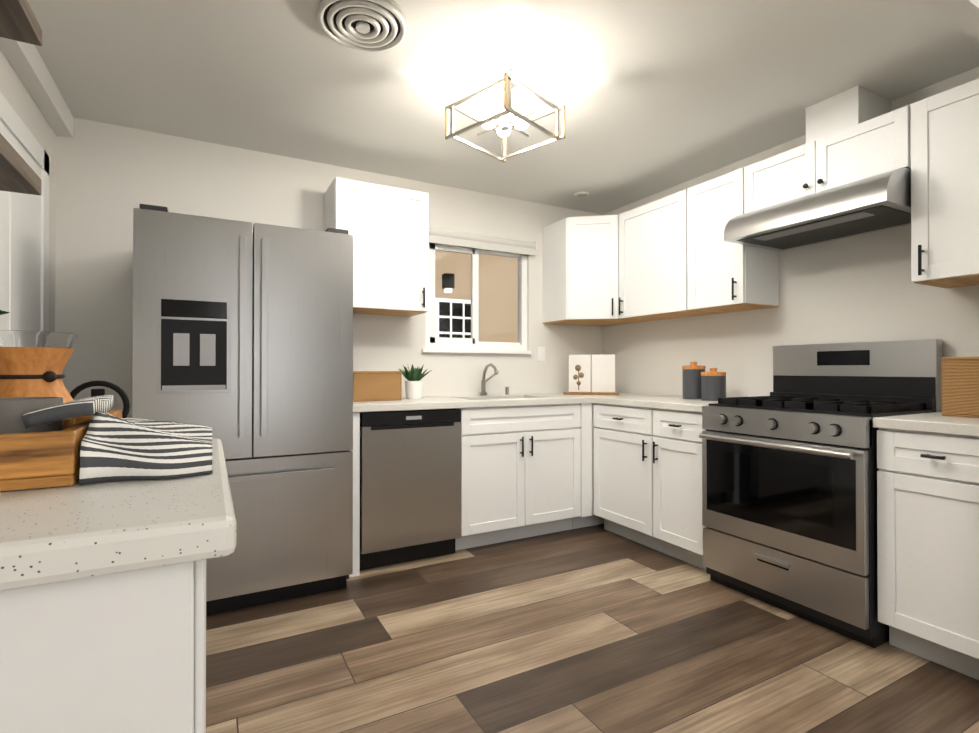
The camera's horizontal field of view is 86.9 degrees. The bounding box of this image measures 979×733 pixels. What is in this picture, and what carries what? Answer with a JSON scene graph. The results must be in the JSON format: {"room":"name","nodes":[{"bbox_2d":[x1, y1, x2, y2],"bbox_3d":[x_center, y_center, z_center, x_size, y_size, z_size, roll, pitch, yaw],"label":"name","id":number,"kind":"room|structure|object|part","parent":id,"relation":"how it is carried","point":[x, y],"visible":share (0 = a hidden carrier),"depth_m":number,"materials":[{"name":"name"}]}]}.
{"room":"kitchen","nodes":[
{"label":"kitchen","id":0,"kind":"room"},
{"bbox_2d":[0,49,55,331],"bbox_3d":[-0.997,-0.105,0.255,0.120,2.420,5.400,0,0,-29],"label":"wall","id":1,"kind":"structure","parent":0,"point":[16,94],"depth_m":2.44,"materials":[{"name":"paint"}]},
{"bbox_2d":[0,133,40,194],"bbox_3d":[-0.727,-0.498,0.193,0.288,0.045,2.630,0,0,-29],"label":"shelf","id":2,"kind":"object","parent":1,"relation":"attached to","point":[18,174],"visible":1,"depth_m":1.28,"materials":[{"name":"brown wood"}]},
{"bbox_2d":[0,0,41,45],"bbox_3d":[-0.727,-0.908,0.195,0.288,0.045,2.630,0,0,-29],"label":"shelf","id":3,"kind":"object","parent":1,"relation":"attached to","point":[19,21],"visible":1,"depth_m":1.33,"materials":[{"name":"brown wood"}]},
{"bbox_2d":[0,92,48,331],"bbox_3d":[-1.848,0.055,1.971,0.021,2.120,1.110,0,0,-29],"label":"door frame","id":4,"kind":"structure","parent":1,"relation":"attached to","point":[24,260],"depth_m":2.16,"materials":[{"name":"white wood"}]},
{"bbox_2d":[55,117,601,417],"bbox_3d":[-0.666,-0.085,3.575,3.870,2.420,0.120,0,0,-29],"label":"wall","id":5,"kind":"structure","parent":0,"point":[109,177],"depth_m":3.03,"materials":[{"name":"paint"}]},
{"bbox_2d":[324,177,428,316],"bbox_3d":[-0.711,-0.727,3.278,0.585,0.760,0.361,0,0,-29],"label":"upper cabinet","id":6,"kind":"object","parent":5,"relation":"attached to","point":[387,227],"visible":0.81,"depth_m":3.17,"materials":[{"name":"white wood"}]},
{"bbox_2d":[426,242,526,350],"bbox_3d":[-0.100,-0.523,3.885,0.860,0.800,0.060,0,0,-29],"label":"window","id":7,"kind":"structure","parent":5,"relation":"in","point":[471,343],"depth_m":3.85,"materials":[{"name":"plastic"}]},
{"bbox_2d":[435,250,518,342],"bbox_3d":[-0.105,-0.523,3.896,0.770,0.710,0.004,0,0,-29],"label":"window panel","id":8,"kind":"object","parent":7,"relation":"in","point":[498,298],"visible":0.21,"depth_m":3.92,"materials":[{"name":"clear glass"}]},
{"bbox_2d":[429,228,536,255],"bbox_3d":[-0.056,-0.919,3.808,0.930,0.110,0.059,0,0,-29],"label":"window blind","id":9,"kind":"object","parent":7,"relation":"attached to","point":[447,237],"visible":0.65,"depth_m":3.79,"materials":[{"name":"fabric"}]},
{"bbox_2d":[422,349,530,353],"bbox_3d":[-0.083,-0.111,3.821,0.890,0.024,0.065,0,0,-29],"label":"window sill","id":10,"kind":"structure","parent":5,"relation":"attached to","point":[476,351],"depth_m":3.77,"materials":[{"name":"white wood"}]},
{"bbox_2d":[537,347,544,360],"bbox_3d":[0.410,-0.100,4.086,0.070,0.115,0.008,0,0,-29],"label":"electrical outlet plate","id":11,"kind":"object","parent":5,"relation":"attached to","point":[540,353],"visible":1,"depth_m":4.08,"materials":[{"name":"white plastic"}]},
{"bbox_2d":[27,0,978,214],"bbox_3d":[0.651,-1.360,1.157,3.870,0.100,5.640,0,0,-29],"label":"ceiling","id":12,"kind":"structure","parent":0,"point":[655,96],"depth_m":2.32,"materials":[{"name":"paint"}]},
{"bbox_2d":[0,37,72,137],"bbox_3d":[-1.550,-1.252,1.481,0.069,0.109,2.727,0,0,-29],"label":"ceiling soffit","id":13,"kind":"structure","parent":12,"relation":"attached to","point":[26,62],"depth_m":2.22,"materials":[{"name":"white paint"}]},
{"bbox_2d":[316,0,407,51],"bbox_3d":[-0.476,-1.286,1.944,0.336,0.036,0.336,0,0,-29],"label":"ceiling vent","id":14,"kind":"object","parent":12,"relation":"in","point":[370,25],"visible":1,"depth_m":1.93,"materials":[{"name":"metal"}]},
{"bbox_2d":[445,69,564,162],"bbox_3d":[0.070,-1.162,2.320,0.383,0.279,0.383,0,0,-44],"label":"ceiling light fixture","id":15,"kind":"object","parent":12,"relation":"attached to","point":[506,81],"depth_m":2.30,"materials":[{"name":"silver metal"}]},
{"bbox_3d":[0.001,-1.093,2.316,0.074,0.052,0.069,0,0,-44],"label":"ceiling light bulb","id":16,"kind":"part","parent":15,"relation":"part of","materials":[{"name":"white glass"}]},
{"bbox_3d":[0.067,-1.092,2.388,0.069,0.052,0.074,0,0,-44],"label":"ceiling light bulb","id":17,"kind":"part","parent":15,"relation":"part of","materials":[{"name":"white glass"}]},
{"bbox_3d":[0.073,-1.093,2.251,0.069,0.052,0.074,0,0,-44],"label":"ceiling light bulb","id":18,"kind":"part","parent":15,"relation":"part of","materials":[{"name":"white glass"}]},
{"bbox_3d":[0.139,-1.093,2.323,0.074,0.052,0.069,0,0,-44],"label":"ceiling light bulb","id":19,"kind":"part","parent":15,"relation":"part of","materials":[{"name":"white glass"}]},
{"bbox_2d":[574,192,588,196],"bbox_3d":[0.693,-1.288,3.877,0.110,0.009,0.110,0,0,-29],"label":"recessed light","id":20,"kind":"object","parent":12,"relation":"in","point":[581,194],"visible":0.98,"depth_m":3.86,"materials":[{"name":"white plastic"}]},
{"bbox_2d":[806,85,890,142],"bbox_3d":[1.780,-1.207,2.566,0.299,0.187,0.240,0,0,-29],"label":"chase","id":21,"kind":"object","parent":12,"relation":"attached to","point":[855,105],"visible":0.57,"depth_m":2.47,"materials":[{"name":"white paint"}]},
{"bbox_2d":[206,524,978,732],"bbox_3d":[0.651,1.160,1.142,3.870,0.100,5.640,0,0,-29],"label":"floor","id":22,"kind":"structure","parent":0,"point":[599,628],"depth_m":1.97,"materials":[{"name":"brown wood"}]},
{"bbox_2d":[0,559,205,732],"bbox_3d":[-0.626,0.624,0.423,0.688,0.964,0.450,0,0,-29],"label":"base cabinet","id":23,"kind":"object","parent":22,"relation":"on","point":[122,652],"depth_m":0.36,"materials":[{"name":"paint"}]},
{"bbox_2d":[0,438,235,590],"bbox_3d":[-0.618,0.126,0.433,0.709,0.030,0.505,0,0,-29],"label":"countertop","id":24,"kind":"structure","parent":23,"relation":"on","point":[76,530],"depth_m":0.37,"materials":[{"name":"stone"}]},
{"bbox_2d":[0,380,129,491],"bbox_3d":[-0.654,0.065,0.506,0.463,0.092,0.331,0,0,-29],"label":"tray","id":25,"kind":"object","parent":24,"relation":"on","point":[33,460],"visible":0.5,"depth_m":0.47,"materials":[{"name":"brown wood"}]},
{"bbox_2d":[0,397,62,433],"bbox_3d":[-0.505,0.067,0.538,0.096,0.066,0.074,0,0,-29],"label":"bowl","id":26,"kind":"object","parent":25,"relation":"on","point":[13,410],"visible":0.44,"depth_m":0.52,"materials":[{"name":"grey ceramic"}]},
{"bbox_2d":[0,330,78,429],"bbox_3d":[-0.569,0.029,0.640,0.094,0.142,0.094,0,0,-29],"label":"coffee maker","id":27,"kind":"object","parent":25,"relation":"on","point":[32,363],"visible":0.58,"depth_m":0.62,"materials":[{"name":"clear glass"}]},
{"bbox_2d":[21,395,113,428],"bbox_3d":[-0.442,0.047,0.549,0.054,0.028,0.132,0,0,-29],"label":"brush","id":28,"kind":"object","parent":25,"relation":"on","point":[90,406],"visible":1,"depth_m":0.50,"materials":[{"name":"grey plastic"}]},
{"bbox_2d":[79,412,211,484],"bbox_3d":[-0.377,0.079,0.587,0.109,0.064,0.197,0,0,-29],"label":"towel","id":29,"kind":"object","parent":24,"relation":"on","point":[113,448],"visible":1,"depth_m":0.51,"materials":[{"name":"white fabric"}]},
{"bbox_2d":[132,204,359,614],"bbox_3d":[-1.228,0.217,2.715,0.993,1.805,0.843,0,0,-29],"label":"refrigerator","id":30,"kind":"object","parent":22,"relation":"on","point":[243,339],"depth_m":2.39,"materials":[{"name":"metal"}]},
{"bbox_3d":[-0.876,0.684,3.030,0.070,0.874,0.620,0,0,-29],"label":"fridge end panel","id":31,"kind":"part","parent":30,"relation":"part of","materials":[{"name":"white wood"}]},
{"bbox_2d":[360,408,460,570],"bbox_3d":[-0.572,0.686,3.177,0.586,0.873,0.621,0,0,-29],"label":"dishwasher","id":32,"kind":"object","parent":22,"relation":"on","point":[410,485],"visible":0.77,"depth_m":2.90,"materials":[{"name":"metal"}]},
{"bbox_2d":[455,404,580,550],"bbox_3d":[0.086,0.688,3.532,0.896,0.874,0.656,0,0,-29],"label":"base cabinet","id":33,"kind":"object","parent":22,"relation":"on","point":[520,472],"visible":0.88,"depth_m":3.26,"materials":[{"name":"white wood"}]},
{"bbox_2d":[353,393,592,412],"bbox_3d":[0.103,0.230,3.554,2.288,0.040,0.640,0,0,-29],"label":"countertop","id":34,"kind":"structure","parent":33,"relation":"on","point":[466,401],"depth_m":3.18,"materials":[{"name":"stone"}]},
{"bbox_2d":[353,371,401,401],"bbox_3d":[-0.715,0.117,3.172,0.308,0.178,0.208,0,0,-29],"label":"cutting board","id":35,"kind":"object","parent":34,"relation":"on","point":[377,385],"visible":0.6,"depth_m":3.08,"materials":[{"name":"wood"}]},
{"bbox_2d":[399,364,431,398],"bbox_3d":[-0.470,0.091,3.318,0.224,0.233,0.204,0,0,-29],"label":"plant","id":36,"kind":"object","parent":34,"relation":"on","point":[414,384],"visible":1,"depth_m":3.28,"materials":[{"name":"green plant"}]},
{"bbox_2d":[480,363,508,395],"bbox_3d":[0.080,0.092,3.725,0.242,0.235,0.232,0,0,-29],"label":"faucet","id":37,"kind":"object","parent":34,"relation":"on","point":[483,392],"visible":0.98,"depth_m":3.74,"materials":[{"name":"silver metal"}]},
{"bbox_2d":[563,392,618,394],"bbox_3d":[0.760,0.203,3.871,0.400,0.016,0.115,0,0,16],"label":"stand base","id":38,"kind":"object","parent":34,"relation":"on","point":[590,393],"visible":0.93,"depth_m":3.84,"materials":[{"name":"brown wood"}]},
{"bbox_2d":[569,355,614,391],"bbox_3d":[0.778,0.052,3.931,0.256,0.283,0.256,0,0,-29],"label":"book","id":39,"kind":"object","parent":38,"relation":"on","point":[591,373],"visible":1,"depth_m":3.89,"materials":[{"name":"paper"}]},
{"bbox_2d":[572,403,603,528],"bbox_3d":[0.788,0.690,3.934,0.717,0.874,0.620,0,0,-29],"label":"base cabinet","id":40,"kind":"object","parent":22,"relation":"on","point":[587,517],"visible":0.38,"depth_m":3.52,"materials":[{"name":"white wood"}]},
{"bbox_2d":[593,403,663,552],"bbox_3d":[1.093,0.687,3.437,0.656,0.874,0.533,0,0,-29],"label":"base cabinet","id":41,"kind":"object","parent":22,"relation":"on","point":[623,470],"visible":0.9,"depth_m":3.28,"materials":[{"name":"white wood"}]},
{"bbox_2d":[653,409,705,569],"bbox_3d":[1.312,0.684,3.034,0.656,0.874,0.378,0,0,-29],"label":"base cabinet","id":42,"kind":"object","parent":22,"relation":"on","point":[678,526],"visible":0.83,"depth_m":2.90,"materials":[{"name":"white wood"}]},
{"bbox_2d":[593,393,717,412],"bbox_3d":[1.199,0.228,3.264,0.638,0.040,0.900,0,0,-29],"label":"countertop","id":43,"kind":"structure","parent":42,"relation":"on","point":[677,403],"depth_m":3.17,"materials":[{"name":"stone"}]},
{"bbox_2d":[682,362,704,398],"bbox_3d":[1.311,0.088,3.317,0.140,0.238,0.140,0,0,-29],"label":"canister","id":44,"kind":"object","parent":43,"relation":"on","point":[691,377],"visible":0.92,"depth_m":3.26,"materials":[{"name":"grey ceramic"}]},
{"bbox_2d":[701,368,725,400],"bbox_3d":[1.364,0.107,3.146,0.144,0.198,0.144,0,0,-29],"label":"canister","id":45,"kind":"object","parent":43,"relation":"on","point":[713,384],"visible":0.9,"depth_m":3.09,"materials":[{"name":"grey ceramic"}]},
{"bbox_2d":[699,339,942,647],"bbox_3d":[1.556,0.498,2.501,0.722,1.240,0.762,0,0,-29],"label":"stove","id":46,"kind":"object","parent":22,"relation":"on","point":[790,469],"visible":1,"depth_m":2.33,"materials":[{"name":"metal"}]},
{"bbox_2d":[877,428,978,679],"bbox_3d":[1.871,0.678,2.003,0.656,0.874,0.387,0,0,-29],"label":"base cabinet","id":47,"kind":"object","parent":22,"relation":"on","point":[928,539],"visible":0.96,"depth_m":1.89,"materials":[{"name":"white wood"}]},
{"bbox_2d":[873,412,978,436],"bbox_3d":[1.880,0.221,2.013,0.636,0.040,0.392,0,0,-29],"label":"countertop","id":48,"kind":"structure","parent":47,"relation":"on","point":[935,422],"depth_m":1.91,"materials":[{"name":"stone"}]},
{"bbox_2d":[940,357,978,417],"bbox_3d":[1.999,0.081,2.029,0.228,0.238,0.288,0,0,-29],"label":"basket","id":49,"kind":"object","parent":48,"relation":"on","point":[960,386],"visible":0.98,"depth_m":2.05,"materials":[{"name":"wood"}]},
{"bbox_2d":[602,67,978,397],"bbox_3d":[2.299,-0.094,2.045,0.120,2.420,5.400,0,0,-29],"label":"wall","id":50,"kind":"structure","parent":0,"point":[859,288],"depth_m":2.88,"materials":[{"name":"paint"}]},
{"bbox_2d":[543,215,646,325],"bbox_3d":[0.822,-0.723,3.999,0.607,0.760,0.557,0,0,-29],"label":"upper cabinet","id":51,"kind":"object","parent":50,"relation":"attached to","point":[555,272],"depth_m":3.80,"materials":[{"name":"white wood"}]},
{"bbox_3d":[0.759,-0.725,3.786,0.291,0.754,0.243,0,0,-29],"label":"corner wall cabinet door","id":52,"kind":"part","parent":51,"relation":"part of","materials":[{"name":"white wood"}]},
{"bbox_2d":[619,189,718,320],"bbox_3d":[1.206,-0.726,3.550,0.361,0.760,0.607,0,0,-29],"label":"upper cabinet","id":53,"kind":"object","parent":50,"relation":"attached to","point":[653,261],"visible":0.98,"depth_m":3.45,"materials":[{"name":"white wood"}]},
{"bbox_2d":[687,168,778,312],"bbox_3d":[1.445,-0.728,3.110,0.361,0.760,0.386,0,0,-29],"label":"upper cabinet","id":54,"kind":"object","parent":50,"relation":"attached to","point":[723,276],"visible":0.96,"depth_m":3.01,"materials":[{"name":"white wood"}]},
{"bbox_2d":[724,168,910,250],"bbox_3d":[1.662,-0.756,2.565,0.500,0.170,0.760,0,0,-29],"label":"range hood","id":55,"kind":"object","parent":50,"relation":"attached to","point":[878,202],"visible":0.94,"depth_m":2.42,"materials":[{"name":"metal"}]},
{"bbox_2d":[744,105,910,212],"bbox_3d":[1.727,-0.979,2.602,0.352,0.265,0.769,0,0,-29],"label":"upper cabinet","id":56,"kind":"object","parent":50,"relation":"attached to","point":[880,144],"visible":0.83,"depth_m":2.46,"materials":[{"name":"white wood"}]},
{"bbox_2d":[911,78,978,287],"bbox_3d":[2.002,-0.734,2.085,0.361,0.760,0.392,0,0,-29],"label":"upper cabinet","id":57,"kind":"object","parent":50,"relation":"attached to","point":[944,189],"visible":1,"depth_m":2.09,"materials":[{"name":"white wood"}]},
{"bbox_2d":[923,0,978,39],"bbox_3d":[0.680,-1.154,1.103,3.628,0.309,0.060,0,0,-29],"label":"header beam","id":58,"kind":"structure","parent":0,"point":[963,14],"depth_m":1.45,"materials":[{"name":"paint"}]}
]}

